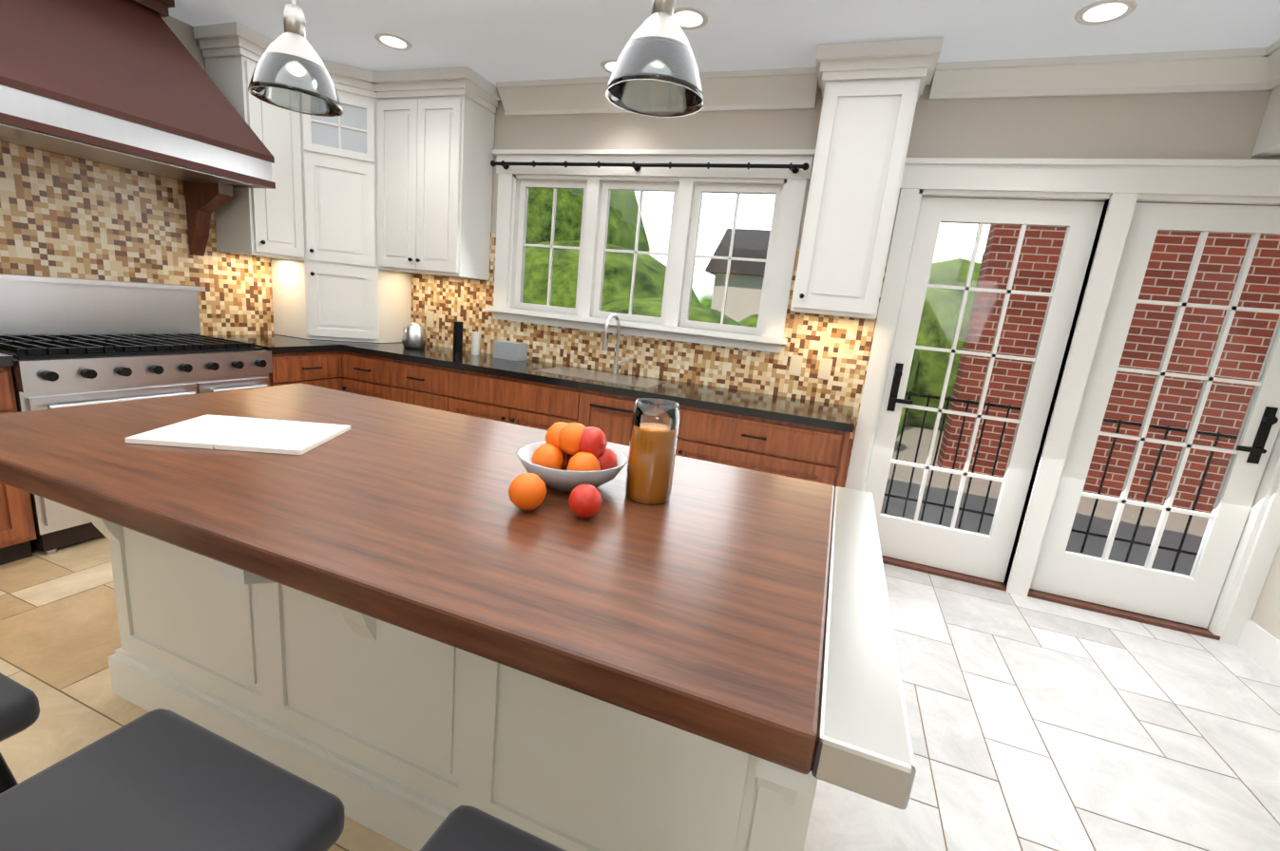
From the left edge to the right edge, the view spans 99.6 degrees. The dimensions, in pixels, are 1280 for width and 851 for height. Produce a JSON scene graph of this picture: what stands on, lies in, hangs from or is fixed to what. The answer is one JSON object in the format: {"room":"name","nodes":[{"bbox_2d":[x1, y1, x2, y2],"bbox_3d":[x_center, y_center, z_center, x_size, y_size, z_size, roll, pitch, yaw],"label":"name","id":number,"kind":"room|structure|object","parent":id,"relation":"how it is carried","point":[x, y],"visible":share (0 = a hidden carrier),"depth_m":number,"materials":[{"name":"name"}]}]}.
{"room":"kitchen","nodes":[
{"label":"kitchen","id":0,"kind":"room"},
{"bbox_2d":[161,15,206,71],"bbox_3d":[-3.758,-0.566,0.940,0.150,2.700,7.850,10,13,19],"label":"wall","id":1,"kind":"structure","parent":0,"point":[182,31],"depth_m":3.13,"materials":[{"name":"paint"}]},
{"bbox_2d":[0,140,274,335],"bbox_3d":[-2.920,-0.519,3.128,0.008,1.840,2.910,10,13,19],"label":"backsplash","id":2,"kind":"structure","parent":1,"relation":"attached to","point":[61,215],"depth_m":2.96,"materials":[{"name":"tile"}]},
{"bbox_2d":[0,0,275,256],"bbox_3d":[-2.697,-1.489,2.344,0.589,1.285,1.850,10,13,19],"label":"range hood","id":3,"kind":"object","parent":1,"relation":"attached to","point":[128,85],"visible":1,"depth_m":2.54,"materials":[{"name":"brown metal"}]},
{"bbox_2d":[199,44,300,261],"bbox_3d":[-2.390,-1.664,3.450,0.386,1.135,0.403,10,13,19],"label":"upper cabinet","id":4,"kind":"object","parent":1,"relation":"attached to","point":[265,222],"depth_m":3.35,"materials":[{"name":"white paint"}]},
{"bbox_2d":[0,535,1279,850],"bbox_3d":[-1.055,1.300,0.250,6.250,0.100,7.850,10,13,19],"label":"floor","id":5,"kind":"structure","parent":0,"point":[1034,724],"depth_m":1.96,"materials":[{"name":"tile"}]},
{"bbox_2d":[0,365,36,565],"bbox_3d":[-3.038,0.190,2.105,0.664,0.876,0.704,10,13,19],"label":"base cabinet","id":6,"kind":"object","parent":5,"relation":"on","point":[17,531],"visible":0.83,"depth_m":2.32,"materials":[{"name":"brown wood"}]},
{"bbox_2d":[0,353,14,366],"bbox_3d":[-3.004,-0.261,2.011,0.639,0.041,0.704,10,13,19],"label":"countertop","id":7,"kind":"structure","parent":6,"relation":"on","point":[6,360],"depth_m":2.21,"materials":[{"name":"black stone"}]},
{"bbox_2d":[0,672,39,794],"bbox_3d":[-1.280,0.612,0.812,0.488,0.957,0.490,10,13,19],"label":"counter stool","id":8,"kind":"object","parent":5,"relation":"on","point":[19,709],"visible":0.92,"depth_m":0.89,"materials":[{"name":"black leather"}]},
{"bbox_2d":[0,273,272,554],"bbox_3d":[-2.692,-0.125,2.882,0.701,1.225,1.064,10,13,19],"label":"range","id":9,"kind":"object","parent":5,"relation":"on","point":[66,342],"visible":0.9,"depth_m":2.71,"materials":[{"name":"silver metal"}]},
{"bbox_2d":[0,708,344,850],"bbox_3d":[-0.696,0.699,0.682,0.488,0.957,0.490,10,13,19],"label":"counter stool","id":10,"kind":"object","parent":5,"relation":"on","point":[161,780],"visible":1,"depth_m":0.74,"materials":[{"name":"black leather"}]},
{"bbox_2d":[268,350,342,391],"bbox_3d":[-2.446,-0.092,3.663,0.664,0.876,0.524,10,13,19],"label":"base cabinet","id":11,"kind":"object","parent":5,"relation":"on","point":[321,369],"visible":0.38,"depth_m":3.49,"materials":[{"name":"brown wood"}]},
{"bbox_2d":[206,334,338,354],"bbox_3d":[-2.422,-0.538,3.543,0.639,0.041,0.470,10,13,19],"label":"countertop","id":12,"kind":"structure","parent":11,"relation":"on","point":[275,343],"depth_m":3.51,"materials":[{"name":"black stone"}]},
{"bbox_2d":[90,519,816,850],"bbox_3d":[-0.598,0.570,1.499,2.100,0.875,0.975,10,13,19],"label":"kitchen island","id":13,"kind":"object","parent":5,"relation":"on","point":[407,733],"depth_m":1.29,"materials":[{"name":"beige paint"}]},
{"bbox_2d":[0,382,916,809],"bbox_3d":[-0.553,0.119,1.397,2.190,0.055,1.030,10,13,19],"label":"island countertop","id":14,"kind":"structure","parent":13,"relation":"on","point":[746,614],"depth_m":0.96,"materials":[{"name":"brown wood"}]},
{"bbox_2d":[124,414,350,455],"bbox_3d":[-1.048,0.021,1.453,0.400,0.012,0.280,5,12,-5],"label":"cutting board","id":15,"kind":"object","parent":14,"relation":"on","point":[250,434],"visible":1,"depth_m":1.41,"materials":[{"name":"plastic"}]},
{"bbox_2d":[508,421,628,518],"bbox_3d":[-0.170,0.079,1.259,0.291,0.155,0.373,10,13,19],"label":"fruit bowl","id":16,"kind":"object","parent":14,"relation":"on","point":[581,463],"visible":1,"depth_m":1.24,"materials":[{"name":"orange food"}]},
{"bbox_2d":[625,398,680,505],"bbox_3d":[0.029,0.058,1.268,0.112,0.230,0.109,10,13,19],"label":"jar","id":17,"kind":"object","parent":14,"relation":"on","point":[652,451],"visible":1,"depth_m":1.23,"materials":[{"name":"clear glass"}]},
{"bbox_2d":[419,805,566,850],"bbox_3d":[-0.159,0.779,0.568,0.488,0.957,0.490,10,13,19],"label":"counter stool","id":18,"kind":"object","parent":5,"relation":"on","point":[466,829],"visible":1,"depth_m":0.73,"materials":[{"name":"black leather"}]},
{"bbox_2d":[341,350,853,487],"bbox_3d":[-0.731,0.088,3.631,3.939,0.876,0.664,10,13,19],"label":"base cabinet","id":19,"kind":"object","parent":5,"relation":"on","point":[816,454],"visible":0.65,"depth_m":3.09,"materials":[{"name":"brown wood"}]},
{"bbox_2d":[296,337,854,432],"bbox_3d":[-0.690,-0.362,3.533,3.929,0.043,0.666,10,13,19],"label":"countertop","id":20,"kind":"structure","parent":19,"relation":"on","point":[814,413],"depth_m":3.21,"materials":[{"name":"black stone"}]},
{"bbox_2d":[270,63,411,343],"bbox_3d":[-2.114,-1.454,3.854,0.709,1.662,0.708,10,13,19],"label":"tall cabinet","id":21,"kind":"object","parent":20,"relation":"on","point":[365,209],"depth_m":3.71,"materials":[{"name":"white paint"}]},
{"bbox_2d":[401,321,527,361],"bbox_3d":[-1.250,-0.619,3.835,0.912,0.220,0.170,7,12,7],"label":"countertop items","id":22,"kind":"object","parent":20,"relation":"on","point":[413,336],"depth_m":3.82,"materials":[{"name":"silver metal"}]},
{"bbox_2d":[601,313,630,373],"bbox_3d":[-0.148,-0.514,3.453,0.114,0.387,0.249,10,13,19],"label":"sink faucet","id":23,"kind":"object","parent":20,"relation":"on","point":[615,368],"visible":1,"depth_m":3.52,"materials":[{"name":"silver metal"}]},
{"bbox_2d":[168,0,1279,86],"bbox_3d":[-0.780,-1.422,-0.347,6.250,0.100,7.850,10,13,19],"label":"ceiling","id":24,"kind":"structure","parent":0,"point":[493,42],"depth_m":2.60,"materials":[{"name":"paint"}]},
{"bbox_2d":[248,0,343,116],"bbox_3d":[-0.923,-1.330,1.433,0.228,0.864,0.228,10,13,19],"label":"pendant light","id":25,"kind":"object","parent":24,"relation":"hanging from","point":[291,50],"visible":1,"depth_m":1.46,"materials":[{"name":"silver metal"}]},
{"bbox_2d":[374,33,412,50],"bbox_3d":[-1.402,-2.182,3.077,0.193,0.005,0.193,7,12,7],"label":"recessed light","id":26,"kind":"object","parent":24,"relation":"in","point":[391,41],"depth_m":3.07,"materials":[{"name":"white"}]},
{"bbox_2d":[600,59,617,74],"bbox_3d":[-0.132,-2.062,3.115,0.193,0.005,0.193,7,12,7],"label":"recessed light","id":27,"kind":"object","parent":24,"relation":"in","point":[608,66],"depth_m":3.10,"materials":[{"name":"white"}]},
{"bbox_2d":[605,0,704,117],"bbox_3d":[0.076,-1.167,1.147,0.228,0.864,0.228,10,13,19],"label":"pendant light","id":28,"kind":"object","parent":24,"relation":"hanging from","point":[658,43],"visible":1,"depth_m":1.16,"materials":[{"name":"silver metal"}]},
{"bbox_2d":[673,6,708,30],"bbox_3d":[0.223,-1.896,2.522,0.193,0.005,0.193,7,12,7],"label":"recessed light","id":29,"kind":"object","parent":24,"relation":"in","point":[687,18],"depth_m":2.51,"materials":[{"name":"white"}]},
{"bbox_2d":[1074,0,1137,25],"bbox_3d":[1.857,-1.651,2.162,0.193,0.005,0.193,7,12,7],"label":"recessed light","id":30,"kind":"object","parent":24,"relation":"in","point":[1102,12],"depth_m":2.16,"materials":[{"name":"white"}]},
{"bbox_2d":[490,76,1279,587],"bbox_3d":[0.432,-0.704,3.499,5.950,2.700,0.150,10,13,19],"label":"wall","id":31,"kind":"structure","parent":0,"point":[1195,125],"depth_m":2.76,"materials":[{"name":"paint"}]},
{"bbox_2d":[376,82,497,280],"bbox_3d":[-1.463,-1.636,3.748,0.758,1.135,0.386,10,13,19],"label":"upper cabinet","id":32,"kind":"object","parent":31,"relation":"attached to","point":[435,141],"depth_m":3.60,"materials":[{"name":"white paint"}]},
{"bbox_2d":[411,232,888,485],"bbox_3d":[-0.555,-0.435,3.838,3.980,1.840,0.008,10,13,19],"label":"backsplash","id":33,"kind":"structure","parent":31,"relation":"attached to","point":[848,341],"depth_m":3.52,"materials":[{"name":"tile"}]},
{"bbox_2d":[425,310,434,327],"bbox_3d":[-1.614,-0.819,4.163,0.070,0.120,0.006,10,13,19],"label":"electrical outlet plate","id":34,"kind":"object","parent":33,"relation":"attached to","point":[429,315],"depth_m":4.16,"materials":[{"name":"beige plastic"}]},
{"bbox_2d":[788,354,802,376],"bbox_3d":[0.943,-0.366,3.273,0.070,0.120,0.006,10,13,19],"label":"electrical outlet plate","id":35,"kind":"object","parent":33,"relation":"attached to","point":[795,365],"depth_m":3.27,"materials":[{"name":"beige plastic"}]},
{"bbox_2d":[817,358,833,380],"bbox_3d":[1.100,-0.338,3.218,0.070,0.120,0.006,10,13,19],"label":"electrical outlet plate","id":36,"kind":"object","parent":33,"relation":"attached to","point":[824,370],"depth_m":3.22,"materials":[{"name":"beige plastic"}]},
{"bbox_2d":[485,149,815,353],"bbox_3d":[-0.035,-1.172,3.554,2.150,1.135,0.220,10,13,19],"label":"kitchen window","id":37,"kind":"structure","parent":31,"relation":"in","point":[689,187],"depth_m":3.48,"materials":[{"name":"white paint"}]},
{"bbox_2d":[490,160,809,173],"bbox_3d":[-0.030,-1.607,3.347,2.090,0.044,0.086,10,13,19],"label":"curtain rod","id":38,"kind":"object","parent":37,"relation":"attached to","point":[794,168],"visible":1,"depth_m":3.27,"materials":[{"name":"black metal"}]},
{"bbox_2d":[496,66,818,115],"bbox_3d":[0.018,-2.002,3.270,2.020,0.160,0.130,10,13,19],"label":"crown molding","id":39,"kind":"structure","parent":31,"relation":"attached to","point":[793,87],"depth_m":3.20,"materials":[{"name":"white paint"}]},
{"bbox_2d":[790,37,943,319],"bbox_3d":[1.122,-1.220,2.845,0.550,1.260,0.379,10,13,19],"label":"upper cabinet","id":40,"kind":"object","parent":31,"relation":"attached to","point":[872,92],"visible":0.98,"depth_m":2.69,"materials":[{"name":"white paint"}]},
{"bbox_2d":[863,196,1104,582],"bbox_3d":[1.818,-0.168,3.034,0.822,2.080,0.105,10,13,19],"label":"french door","id":41,"kind":"structure","parent":31,"relation":"in","point":[954,549],"depth_m":3.01,"materials":[{"name":"white paint"}]},
{"bbox_2d":[844,157,1279,645],"bbox_3d":[2.236,-0.167,2.882,2.009,2.275,0.202,10,13,19],"label":"door frame","id":42,"kind":"structure","parent":31,"relation":"attached to","point":[1126,185],"depth_m":2.74,"materials":[{"name":"white paint"}]},
{"bbox_2d":[928,47,1263,99],"bbox_3d":[2.077,-1.653,2.561,1.250,0.130,0.110,10,13,19],"label":"crown molding","id":43,"kind":"structure","parent":31,"relation":"attached to","point":[1232,69],"depth_m":2.53,"materials":[{"name":"white paint"}]},
{"bbox_2d":[1029,202,1279,629],"bbox_3d":[2.693,-0.013,2.729,0.800,2.080,0.105,10,13,19],"label":"french door","id":44,"kind":"structure","parent":31,"relation":"in","point":[1147,589],"depth_m":2.76,"materials":[{"name":"white paint"}]},
{"bbox_2d":[1252,38,1279,91],"bbox_3d":[1.416,-0.919,-1.091,0.110,0.130,7.550,10,13,19],"label":"crown molding","id":45,"kind":"structure","parent":31,"relation":"attached to","point":[1268,74],"depth_m":2.33,"materials":[{"name":"white paint"}]},
{"bbox_2d":[1250,544,1279,640],"bbox_3d":[1.923,0.443,-1.038,0.150,2.700,7.850,10,13,19],"label":"wall","id":46,"kind":"structure","parent":0,"point":[1266,615],"depth_m":2.61,"materials":[{"name":"paint"}]},
{"bbox_2d":[1236,619,1279,680],"bbox_3d":[1.729,1.670,-0.742,0.038,0.150,7.550,10,13,19],"label":"baseboard","id":47,"kind":"structure","parent":46,"relation":"attached to","point":[1258,644],"depth_m":2.58,"materials":[{"name":"white paint"}]},
{"bbox_2d":[1251,86,1279,156],"bbox_3d":[1.710,-0.733,-1.169,0.550,0.400,7.550,10,13,19],"label":"wall","id":48,"kind":"structure","parent":0,"point":[1267,143],"depth_m":2.36,"materials":[{"name":"white paint"}]},
{"label":"outside","id":49,"kind":"structure","parent":0,"visible":0},
{"bbox_2d":[634,191,990,308],"bbox_3d":[3.741,-4.107,8.108,30.000,10.000,13.100,10,13,19],"label":"sky","id":50,"kind":"structure","parent":49,"point":[962,248],"depth_m":15.36,"materials":[{"name":"white"}]},
{"bbox_2d":[880,423,1209,575],"bbox_3d":[3.614,-0.276,9.697,26.000,0.090,13.340,10,13,19],"label":"ground","id":51,"kind":"structure","parent":49,"point":[1194,535],"depth_m":4.68,"materials":[{"name":"grey concrete"}]},
{"bbox_2d":[704,228,770,322],"bbox_3d":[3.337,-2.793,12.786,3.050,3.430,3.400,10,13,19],"label":"neighboring house","id":52,"kind":"structure","parent":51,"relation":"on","point":[742,273],"depth_m":11.70,"materials":[{"name":"white"}]},
{"bbox_2d":[522,188,984,438],"bbox_3d":[2.244,-2.570,8.617,15.690,5.500,8.974,10,13,19],"label":"trees","id":53,"kind":"object","parent":51,"relation":"on","point":[618,199],"depth_m":7.72,"materials":[{"name":"green plant"}]},
{"bbox_2d":[884,391,1238,572],"bbox_3d":[2.799,0.362,3.905,2.350,0.980,0.021,10,13,19],"label":"fence","id":54,"kind":"object","parent":51,"relation":"on","point":[1119,422],"depth_m":3.90,"materials":[{"name":"black metal"}]},
{"bbox_2d":[936,224,1279,514],"bbox_3d":[5.310,-0.501,5.126,3.950,2.630,0.300,10,13,19],"label":"brick wall","id":55,"kind":"structure","parent":51,"relation":"on","point":[1229,362],"depth_m":5.17,"materials":[{"name":"red brick"}]}
]}

